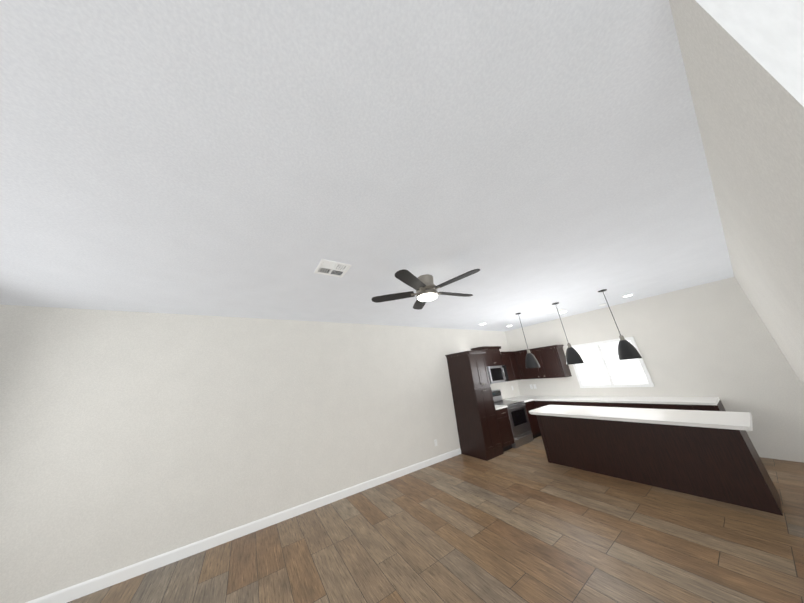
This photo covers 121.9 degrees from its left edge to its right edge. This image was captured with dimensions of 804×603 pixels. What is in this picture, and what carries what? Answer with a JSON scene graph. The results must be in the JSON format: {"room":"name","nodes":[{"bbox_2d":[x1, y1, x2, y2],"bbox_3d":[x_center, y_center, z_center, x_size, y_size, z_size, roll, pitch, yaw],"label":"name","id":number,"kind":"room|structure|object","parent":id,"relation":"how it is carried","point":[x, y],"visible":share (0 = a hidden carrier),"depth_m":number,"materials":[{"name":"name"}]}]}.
{"room":"kitchen","nodes":[
{"label":"kitchen","id":0,"kind":"room"},
{"bbox_2d":[0,305,520,602],"bbox_3d":[-0.392,1.784,4.272,9.165,2.713,0.120,7,-23,-32],"label":"wall","id":1,"kind":"structure","parent":0,"point":[128,438],"depth_m":2.73,"materials":[{"name":"beige paint"}]},
{"bbox_2d":[26,448,460,602],"bbox_3d":[-1.413,2.845,3.044,6.357,0.104,0.014,7,-23,-32],"label":"baseboard","id":2,"kind":"structure","parent":1,"relation":"attached to","point":[79,590],"depth_m":2.55,"materials":[{"name":"white wood"}]},
{"bbox_2d":[487,365,508,383],"bbox_3d":[2.333,1.877,5.752,0.723,0.400,0.450,7,-23,-32],"label":"over-the-range microwave","id":3,"kind":"object","parent":1,"relation":"attached to","point":[497,374],"visible":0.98,"depth_m":5.57,"materials":[{"name":"silver metal"}]},
{"bbox_2d":[0,0,733,331],"bbox_3d":[0.631,-0.232,3.068,9.165,0.120,4.387,7,-23,-32],"label":"ceiling","id":4,"kind":"structure","parent":0,"point":[532,160],"depth_m":1.16,"materials":[{"name":"paint"}]},
{"bbox_2d":[314,259,351,277],"bbox_3d":[-0.691,-0.324,2.228,0.290,0.011,0.295,7,-23,-32],"label":"ceiling vent","id":5,"kind":"object","parent":4,"relation":"in","point":[331,268],"visible":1,"depth_m":2.21,"materials":[{"name":"white metal"}]},
{"bbox_2d":[371,269,479,309],"bbox_3d":[0.326,-0.155,2.598,1.259,0.274,1.265,7,-23,-32],"label":"ceiling fan","id":6,"kind":"object","parent":4,"relation":"hanging from","point":[424,287],"visible":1,"depth_m":2.51,"materials":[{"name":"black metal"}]},
{"bbox_2d":[516,313,539,367],"bbox_3d":[2.565,0.791,4.649,0.254,1.134,0.254,7,-23,-32],"label":"pendant light","id":7,"kind":"object","parent":4,"relation":"hanging from","point":[531,361],"visible":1,"depth_m":4.45,"materials":[{"name":"black metal"}]},
{"bbox_2d":[552,302,583,364],"bbox_3d":[3.005,0.569,4.126,0.254,1.134,0.254,7,-23,-32],"label":"pendant light","id":8,"kind":"object","parent":4,"relation":"hanging from","point":[573,356],"visible":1,"depth_m":3.93,"materials":[{"name":"black metal"}]},
{"bbox_2d":[598,289,641,359],"bbox_3d":[3.445,0.348,3.603,0.254,1.134,0.254,7,-23,-32],"label":"pendant light","id":9,"kind":"object","parent":4,"relation":"hanging from","point":[627,349],"visible":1,"depth_m":3.42,"materials":[{"name":"black metal"}]},
{"bbox_2d":[67,436,803,602],"bbox_3d":[1.227,2.226,1.664,9.165,0.100,5.648,7,-23,-32],"label":"floor","id":10,"kind":"structure","parent":0,"point":[528,523],"depth_m":2.16,"materials":[{"name":"brown wood"}]},
{"bbox_2d":[492,389,532,447],"bbox_3d":[2.498,2.723,5.332,0.723,1.105,0.732,7,-23,-32],"label":"range","id":11,"kind":"object","parent":10,"relation":"on","point":[520,424],"visible":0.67,"depth_m":5.07,"materials":[{"name":"silver metal"}]},
{"bbox_2d":[445,345,725,460],"bbox_3d":[3.198,1.775,4.447,2.725,2.192,3.482,7,-23,-32],"label":"kitchen cabinets","id":12,"kind":"object","parent":10,"relation":"on","point":[484,429],"visible":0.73,"depth_m":4.81,"materials":[{"name":"brown wood"}]},
{"bbox_2d":[529,405,782,515],"bbox_3d":[3.299,2.079,3.271,0.890,0.840,2.335,7,-23,-32],"label":"kitchen island","id":13,"kind":"object","parent":10,"relation":"on","point":[713,455],"visible":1,"depth_m":2.85,"materials":[{"name":"brown wood"}]},
{"bbox_2d":[505,277,803,462],"bbox_3d":[4.577,1.553,4.992,0.120,2.713,4.267,7,-23,-32],"label":"wall","id":14,"kind":"structure","parent":0,"point":[714,339],"depth_m":3.93,"materials":[{"name":"beige paint"}]},
{"bbox_2d":[567,337,653,387],"bbox_3d":[4.517,1.389,4.972,0.041,0.980,1.230,7,-23,-32],"label":"kitchen window","id":15,"kind":"structure","parent":14,"relation":"in","point":[602,366],"depth_m":4.92,"materials":[{"name":"white glass"}]},
{"bbox_2d":[669,0,803,386],"bbox_3d":[3.025,-0.970,2.138,6.310,5.900,0.118,7,-23,-32],"label":"wall","id":16,"kind":"structure","parent":0,"point":[743,60],"depth_m":0.76,"materials":[{"name":"beige paint"}]}
]}

